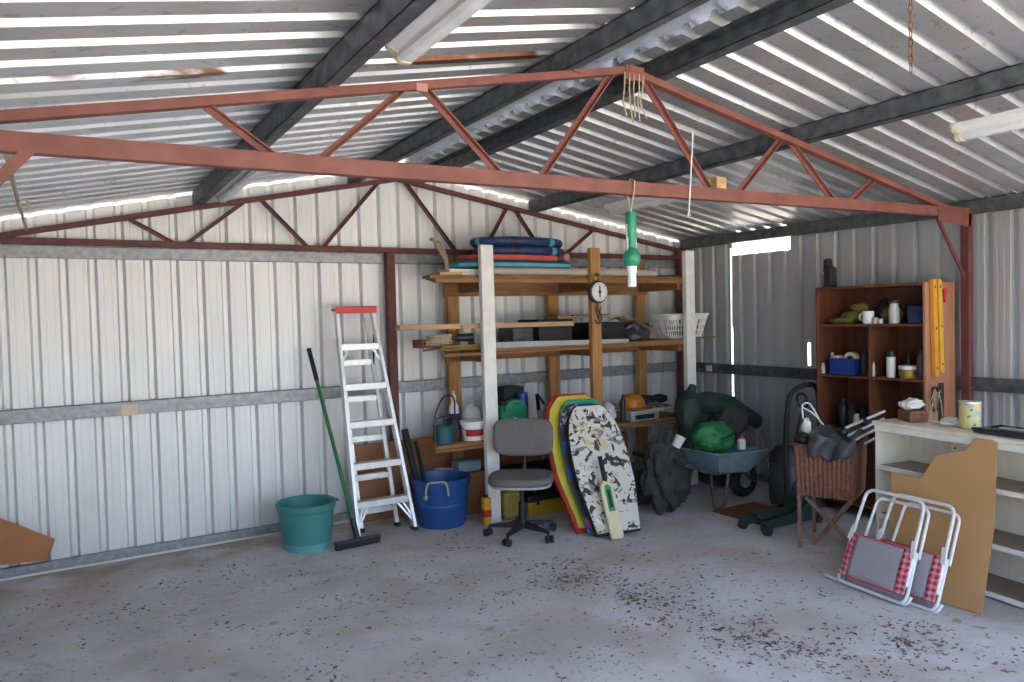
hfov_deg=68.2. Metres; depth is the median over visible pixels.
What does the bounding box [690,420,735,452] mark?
bag
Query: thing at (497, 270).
pipe
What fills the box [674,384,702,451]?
bundle
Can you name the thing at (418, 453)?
stake
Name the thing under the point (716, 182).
wood block
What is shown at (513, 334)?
toolbox
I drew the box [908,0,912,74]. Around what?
chain
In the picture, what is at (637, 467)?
sack
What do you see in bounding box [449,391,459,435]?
spray bottle
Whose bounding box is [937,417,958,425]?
bundle
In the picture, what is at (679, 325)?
heap
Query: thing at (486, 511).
can
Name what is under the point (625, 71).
twine
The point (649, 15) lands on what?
beam
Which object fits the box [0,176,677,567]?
wall
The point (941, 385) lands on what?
bar
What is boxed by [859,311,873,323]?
mug
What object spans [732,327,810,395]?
ground
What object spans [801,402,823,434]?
plastic bag
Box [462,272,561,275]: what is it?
board
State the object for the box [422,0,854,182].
beam
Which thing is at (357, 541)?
broom
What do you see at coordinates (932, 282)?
spirit level
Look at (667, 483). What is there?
bag
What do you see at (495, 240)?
bodyboard
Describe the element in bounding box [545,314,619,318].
board
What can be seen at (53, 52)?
ceiling
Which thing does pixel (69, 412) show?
wall girt
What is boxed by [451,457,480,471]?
bag
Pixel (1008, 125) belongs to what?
diffuser
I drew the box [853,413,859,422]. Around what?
bottle
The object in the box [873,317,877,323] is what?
pot
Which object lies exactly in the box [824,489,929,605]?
beach chair
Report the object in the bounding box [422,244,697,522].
storage rack
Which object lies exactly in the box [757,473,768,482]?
baseboard
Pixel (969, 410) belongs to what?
tin
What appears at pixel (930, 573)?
beach chair
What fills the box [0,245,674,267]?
wall girt
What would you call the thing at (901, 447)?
shelf unit
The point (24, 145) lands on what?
roof truss
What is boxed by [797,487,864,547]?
folding stand
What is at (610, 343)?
shelf
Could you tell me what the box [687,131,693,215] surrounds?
string
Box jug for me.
[461,399,480,419]
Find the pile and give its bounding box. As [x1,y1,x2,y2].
[826,302,868,323]
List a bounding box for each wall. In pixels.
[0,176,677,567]
[678,193,1023,474]
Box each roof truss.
[0,64,973,399]
[0,179,685,440]
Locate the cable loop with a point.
(934, 387)
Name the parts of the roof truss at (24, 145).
gusset plate, gusset plate, gusset plate, post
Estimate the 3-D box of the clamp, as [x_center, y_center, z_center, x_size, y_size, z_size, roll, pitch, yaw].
[0.251,0.598,6.771,0.100,0.266,0.053,-3,2,-32]
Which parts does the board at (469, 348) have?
rope coil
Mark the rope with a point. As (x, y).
(441, 250)
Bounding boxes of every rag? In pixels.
[610,316,651,329]
[898,397,924,409]
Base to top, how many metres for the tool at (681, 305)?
0.246 m
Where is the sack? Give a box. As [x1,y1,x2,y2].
[631,462,651,504]
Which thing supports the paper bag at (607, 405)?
on the storage rack
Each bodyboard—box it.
[449,260,570,268]
[456,254,557,260]
[470,236,562,247]
[472,246,564,255]
[544,393,591,533]
[558,399,600,533]
[566,404,640,536]
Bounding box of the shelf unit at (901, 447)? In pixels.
[872,418,1023,607]
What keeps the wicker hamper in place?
on the folding stand
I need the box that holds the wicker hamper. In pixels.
[792,432,868,500]
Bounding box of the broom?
[307,348,380,550]
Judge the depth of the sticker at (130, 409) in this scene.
5.17 m
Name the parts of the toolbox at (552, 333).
lid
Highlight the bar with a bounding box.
[939,382,943,420]
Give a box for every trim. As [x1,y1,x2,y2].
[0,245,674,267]
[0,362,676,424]
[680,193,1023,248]
[696,362,1023,393]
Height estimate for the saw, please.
0.194 m
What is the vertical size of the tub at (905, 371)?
0.092 m
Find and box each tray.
[682,445,769,472]
[971,425,1023,439]
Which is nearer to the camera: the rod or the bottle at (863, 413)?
the bottle at (863, 413)
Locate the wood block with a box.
[710,176,725,188]
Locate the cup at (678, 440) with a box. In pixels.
[672,434,685,448]
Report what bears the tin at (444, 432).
on the storage rack
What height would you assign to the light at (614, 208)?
0.097 m
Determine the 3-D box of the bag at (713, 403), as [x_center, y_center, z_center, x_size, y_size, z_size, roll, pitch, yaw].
[1.834,0.618,6.665,0.806,0.358,0.258,-2,2,-28]
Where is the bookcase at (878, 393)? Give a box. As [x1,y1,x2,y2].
[815,282,955,509]
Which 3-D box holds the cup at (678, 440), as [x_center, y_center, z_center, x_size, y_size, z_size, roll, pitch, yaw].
[1.310,0.788,5.948,0.115,0.121,0.083,-2,2,-9]
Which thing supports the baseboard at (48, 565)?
attached to the wall at (73, 331)
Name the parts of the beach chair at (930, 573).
arm frame, seat frame, foot frame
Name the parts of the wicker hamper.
cap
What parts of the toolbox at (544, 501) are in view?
lid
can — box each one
[481,494,491,525]
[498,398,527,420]
[500,490,519,519]
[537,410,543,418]
[886,350,895,377]
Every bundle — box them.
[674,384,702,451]
[698,395,737,485]
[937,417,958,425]
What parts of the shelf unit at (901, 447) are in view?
panel, trim, shelf, shelf, panel, shelf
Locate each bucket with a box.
[275,494,338,553]
[459,418,483,440]
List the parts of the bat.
blade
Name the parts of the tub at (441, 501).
rope handle, rope handle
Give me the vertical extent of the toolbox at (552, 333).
0.218 m
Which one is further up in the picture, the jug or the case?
the case
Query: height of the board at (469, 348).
0.128 m
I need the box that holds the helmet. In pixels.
[618,393,650,409]
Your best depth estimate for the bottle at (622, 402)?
6.66 m
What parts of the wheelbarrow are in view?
leg, leg, frame rail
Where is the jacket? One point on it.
(632, 331)
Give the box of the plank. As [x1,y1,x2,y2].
[396,321,573,330]
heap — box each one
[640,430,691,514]
[665,325,682,335]
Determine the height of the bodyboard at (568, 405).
0.918 m
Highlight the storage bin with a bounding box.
[828,358,860,374]
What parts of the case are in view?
lid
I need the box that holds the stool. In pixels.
[838,410,885,444]
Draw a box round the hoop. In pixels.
[433,394,460,444]
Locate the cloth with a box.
[881,306,902,322]
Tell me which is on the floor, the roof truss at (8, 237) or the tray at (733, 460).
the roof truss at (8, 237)
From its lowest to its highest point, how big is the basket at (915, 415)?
0.069 m
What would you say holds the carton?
on the floor
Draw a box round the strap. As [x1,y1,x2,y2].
[4,154,29,230]
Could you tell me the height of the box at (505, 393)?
0.362 m
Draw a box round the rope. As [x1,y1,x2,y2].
[429,238,448,268]
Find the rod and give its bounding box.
[636,275,694,276]
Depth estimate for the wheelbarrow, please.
6.16 m
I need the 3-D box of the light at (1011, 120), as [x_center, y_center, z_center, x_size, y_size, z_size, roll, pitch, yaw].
[2.622,-1.068,3.402,0.158,0.097,1.205,-3,2,-32]
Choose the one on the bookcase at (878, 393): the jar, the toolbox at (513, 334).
the jar
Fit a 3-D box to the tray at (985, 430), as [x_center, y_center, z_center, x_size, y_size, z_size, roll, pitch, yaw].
[2.724,0.496,4.122,0.214,0.029,0.316,-2,2,-19]
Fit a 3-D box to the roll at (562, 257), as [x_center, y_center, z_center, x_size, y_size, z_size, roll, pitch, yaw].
[0.351,-0.698,6.445,0.060,0.060,0.400,-3,2,-32]
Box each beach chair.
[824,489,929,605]
[876,493,960,612]
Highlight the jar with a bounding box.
[888,300,899,323]
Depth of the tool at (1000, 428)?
4.11 m
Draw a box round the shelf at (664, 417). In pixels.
[436,411,675,449]
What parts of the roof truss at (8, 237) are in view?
post, post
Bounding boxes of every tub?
[410,468,470,529]
[898,365,916,378]
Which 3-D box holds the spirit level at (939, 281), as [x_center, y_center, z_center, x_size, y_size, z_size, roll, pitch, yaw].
[3.018,-0.107,5.340,0.074,0.660,0.032,-3,2,-32]
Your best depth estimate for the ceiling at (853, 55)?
4.42 m
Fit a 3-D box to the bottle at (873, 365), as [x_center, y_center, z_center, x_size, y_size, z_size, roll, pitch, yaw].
[2.708,0.213,5.665,0.020,0.106,0.020,-3,2,-32]
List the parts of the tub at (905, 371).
lid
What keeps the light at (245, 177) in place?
attached to the ceiling at (53, 52)
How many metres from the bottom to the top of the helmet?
0.126 m
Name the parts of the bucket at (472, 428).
lid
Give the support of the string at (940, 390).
hanging from the bookcase at (878, 393)
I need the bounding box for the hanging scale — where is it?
[588,273,607,323]
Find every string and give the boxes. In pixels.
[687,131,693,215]
[926,390,940,420]
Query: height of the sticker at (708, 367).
0.060 m
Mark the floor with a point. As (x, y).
(692, 534)
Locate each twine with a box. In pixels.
[623,71,646,123]
[929,390,942,421]
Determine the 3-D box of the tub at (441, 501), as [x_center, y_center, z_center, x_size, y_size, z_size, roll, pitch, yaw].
[-0.550,1.227,5.885,0.468,0.385,0.524,-3,2,-32]
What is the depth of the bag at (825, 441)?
4.89 m
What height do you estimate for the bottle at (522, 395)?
0.246 m
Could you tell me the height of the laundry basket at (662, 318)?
0.237 m
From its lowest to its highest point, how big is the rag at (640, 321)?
0.137 m
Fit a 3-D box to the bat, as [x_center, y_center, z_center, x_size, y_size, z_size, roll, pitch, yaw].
[0.693,1.120,5.442,0.108,0.553,0.282,-2,2,-20]
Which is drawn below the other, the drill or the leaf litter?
the leaf litter
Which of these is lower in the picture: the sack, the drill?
the sack
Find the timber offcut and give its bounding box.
[430,272,461,274]
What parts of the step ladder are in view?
rail, rail, rail, rail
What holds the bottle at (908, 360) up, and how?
on the bookcase at (878, 393)
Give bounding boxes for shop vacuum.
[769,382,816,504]
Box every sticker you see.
[121,404,137,415]
[706,365,711,370]
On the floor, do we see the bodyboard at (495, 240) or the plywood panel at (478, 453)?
the plywood panel at (478, 453)
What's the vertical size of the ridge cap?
0.225 m
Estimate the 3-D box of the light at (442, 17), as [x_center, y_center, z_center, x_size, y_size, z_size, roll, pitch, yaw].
[-0.082,-1.060,2.267,0.158,0.110,1.210,-3,2,-32]
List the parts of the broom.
handle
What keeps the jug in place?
on the storage rack
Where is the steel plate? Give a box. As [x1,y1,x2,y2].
[712,502,775,524]
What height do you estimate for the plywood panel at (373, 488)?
0.610 m
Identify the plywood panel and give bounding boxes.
[354,436,450,521]
[463,448,541,466]
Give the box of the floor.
[0,480,1023,681]
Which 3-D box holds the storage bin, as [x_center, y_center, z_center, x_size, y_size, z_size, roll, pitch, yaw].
[2.618,0.196,5.918,0.165,0.128,0.220,-3,2,-32]
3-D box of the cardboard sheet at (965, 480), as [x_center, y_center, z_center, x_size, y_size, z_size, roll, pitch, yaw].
[2.353,0.966,4.188,0.270,0.873,0.585,-3,2,-32]
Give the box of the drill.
[452,333,474,343]
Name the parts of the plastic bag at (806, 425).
handle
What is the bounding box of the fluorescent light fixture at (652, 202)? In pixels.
[609,198,682,214]
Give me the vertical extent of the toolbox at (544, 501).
0.215 m
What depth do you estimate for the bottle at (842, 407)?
5.96 m
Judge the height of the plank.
0.050 m
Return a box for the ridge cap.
[399,0,739,162]
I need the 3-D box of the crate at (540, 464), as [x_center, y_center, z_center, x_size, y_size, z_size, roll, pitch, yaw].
[0.170,1.229,6.556,0.600,0.300,0.320,-3,2,-32]
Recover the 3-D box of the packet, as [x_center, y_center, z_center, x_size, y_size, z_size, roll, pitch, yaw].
[2.586,0.182,5.983,0.090,0.137,0.042,-3,2,-32]
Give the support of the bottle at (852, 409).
on the bookcase at (878, 393)
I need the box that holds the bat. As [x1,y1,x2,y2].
[598,456,623,539]
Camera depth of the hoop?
5.81 m
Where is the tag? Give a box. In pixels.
[943,288,946,301]
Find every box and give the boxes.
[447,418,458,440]
[497,385,523,404]
[907,306,922,323]
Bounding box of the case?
[572,322,624,339]
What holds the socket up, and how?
attached to the broom
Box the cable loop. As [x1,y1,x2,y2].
[930,386,939,411]
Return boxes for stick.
[759,436,768,470]
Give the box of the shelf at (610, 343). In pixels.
[460,338,682,351]
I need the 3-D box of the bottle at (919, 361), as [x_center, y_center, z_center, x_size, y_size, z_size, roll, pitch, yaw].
[2.906,0.168,5.380,0.054,0.205,0.053,-3,2,-32]
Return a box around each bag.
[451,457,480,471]
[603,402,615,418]
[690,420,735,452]
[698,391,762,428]
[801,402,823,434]
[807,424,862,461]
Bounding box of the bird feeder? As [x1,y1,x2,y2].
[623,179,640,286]
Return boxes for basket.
[649,313,708,338]
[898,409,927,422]
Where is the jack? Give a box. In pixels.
[738,480,822,536]
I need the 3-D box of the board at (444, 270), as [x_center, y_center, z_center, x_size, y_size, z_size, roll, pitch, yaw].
[-0.134,-0.560,6.117,0.940,0.025,0.210,-3,2,-32]
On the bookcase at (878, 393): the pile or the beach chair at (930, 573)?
the pile
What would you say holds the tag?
attached to the bookcase at (878, 393)
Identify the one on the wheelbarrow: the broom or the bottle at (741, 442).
the bottle at (741, 442)
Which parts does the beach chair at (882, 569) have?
foot frame, seat frame, frame, arm frame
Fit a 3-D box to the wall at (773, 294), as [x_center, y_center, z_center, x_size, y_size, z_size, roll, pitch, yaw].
[3.411,0.168,5.348,0.035,2.380,6.180,-3,2,-32]
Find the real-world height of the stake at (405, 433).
0.699 m
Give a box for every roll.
[557,254,569,261]
[843,352,859,358]
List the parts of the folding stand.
leg, leg, leg, leg, leg, rail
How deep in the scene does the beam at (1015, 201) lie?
6.22 m
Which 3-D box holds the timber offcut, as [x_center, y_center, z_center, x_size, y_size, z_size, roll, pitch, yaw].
[-0.505,-0.515,5.817,0.190,0.022,0.170,-3,2,-32]
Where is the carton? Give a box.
[467,467,484,514]
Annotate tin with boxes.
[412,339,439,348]
[434,424,453,444]
[958,400,981,428]
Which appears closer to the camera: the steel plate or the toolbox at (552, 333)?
the steel plate
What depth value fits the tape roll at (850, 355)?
5.86 m
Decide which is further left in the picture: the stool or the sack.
the sack
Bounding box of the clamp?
[535,393,545,410]
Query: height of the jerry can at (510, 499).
0.282 m
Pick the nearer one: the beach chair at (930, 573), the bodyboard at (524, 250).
the beach chair at (930, 573)
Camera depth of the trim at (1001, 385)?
6.64 m
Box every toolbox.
[498,327,532,341]
[518,319,572,340]
[524,486,565,516]
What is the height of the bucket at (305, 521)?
0.330 m
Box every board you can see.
[425,333,480,350]
[437,269,478,272]
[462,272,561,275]
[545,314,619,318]
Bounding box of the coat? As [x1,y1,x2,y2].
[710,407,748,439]
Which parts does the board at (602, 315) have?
slat, slat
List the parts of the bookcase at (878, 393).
panel, shelf, shelf, shelf, shelf, cap, panel, panel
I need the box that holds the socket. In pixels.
[350,518,359,537]
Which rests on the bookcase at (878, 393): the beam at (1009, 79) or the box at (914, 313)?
the box at (914, 313)
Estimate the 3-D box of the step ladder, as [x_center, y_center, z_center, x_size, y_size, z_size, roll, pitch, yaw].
[-1.058,0.583,5.763,0.478,1.705,0.490,-3,2,-32]
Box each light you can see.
[214,170,263,202]
[385,0,491,65]
[603,180,709,214]
[949,107,1023,141]
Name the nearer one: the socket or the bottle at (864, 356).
the socket
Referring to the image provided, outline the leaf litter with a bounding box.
[0,533,1023,681]
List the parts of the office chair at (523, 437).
arm, arm, seat, backrest, arm, arm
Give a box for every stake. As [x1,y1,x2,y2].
[401,428,419,480]
[414,441,426,481]
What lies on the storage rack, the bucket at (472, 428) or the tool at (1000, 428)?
the bucket at (472, 428)
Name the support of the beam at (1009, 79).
attached to the ceiling at (853, 55)
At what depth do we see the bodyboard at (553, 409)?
5.69 m
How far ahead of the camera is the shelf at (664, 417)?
6.62 m
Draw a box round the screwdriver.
[423,347,442,351]
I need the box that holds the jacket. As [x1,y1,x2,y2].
[624,322,650,340]
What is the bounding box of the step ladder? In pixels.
[331,306,417,536]
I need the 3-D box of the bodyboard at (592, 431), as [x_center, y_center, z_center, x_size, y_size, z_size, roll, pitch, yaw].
[0.670,0.939,5.634,0.475,0.886,0.510,-2,2,-20]
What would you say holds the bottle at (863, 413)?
on the bookcase at (878, 393)
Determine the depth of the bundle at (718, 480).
6.92 m
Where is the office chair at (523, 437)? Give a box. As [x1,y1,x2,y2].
[483,418,556,546]
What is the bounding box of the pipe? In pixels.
[494,267,656,276]
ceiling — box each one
[0,0,646,220]
[410,0,1023,241]
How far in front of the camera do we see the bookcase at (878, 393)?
5.81 m
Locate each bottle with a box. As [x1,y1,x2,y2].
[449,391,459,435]
[516,391,528,417]
[620,395,624,421]
[737,435,745,449]
[821,363,824,373]
[838,399,847,426]
[847,403,857,427]
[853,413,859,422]
[858,404,867,418]
[860,348,867,374]
[872,362,874,376]
[905,353,912,364]
[916,350,922,378]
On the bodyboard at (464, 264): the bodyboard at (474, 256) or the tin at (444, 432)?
the bodyboard at (474, 256)
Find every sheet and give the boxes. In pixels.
[0,518,54,564]
[891,438,997,614]
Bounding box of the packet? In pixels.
[833,355,843,357]
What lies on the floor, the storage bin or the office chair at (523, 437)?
the office chair at (523, 437)
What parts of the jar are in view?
lid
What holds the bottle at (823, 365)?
on the bookcase at (878, 393)
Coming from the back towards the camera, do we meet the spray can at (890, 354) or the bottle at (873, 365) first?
the bottle at (873, 365)
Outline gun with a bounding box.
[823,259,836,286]
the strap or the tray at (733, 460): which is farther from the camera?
the tray at (733, 460)
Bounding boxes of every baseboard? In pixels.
[0,512,349,580]
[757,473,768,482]
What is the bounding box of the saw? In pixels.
[615,394,674,421]
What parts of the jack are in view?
plate, lift arm, plate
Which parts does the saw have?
slot panel, cable coil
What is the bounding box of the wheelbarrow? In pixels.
[632,443,769,509]
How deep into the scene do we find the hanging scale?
6.31 m
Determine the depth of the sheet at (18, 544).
4.84 m
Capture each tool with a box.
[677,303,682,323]
[998,427,1023,432]
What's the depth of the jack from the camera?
5.54 m

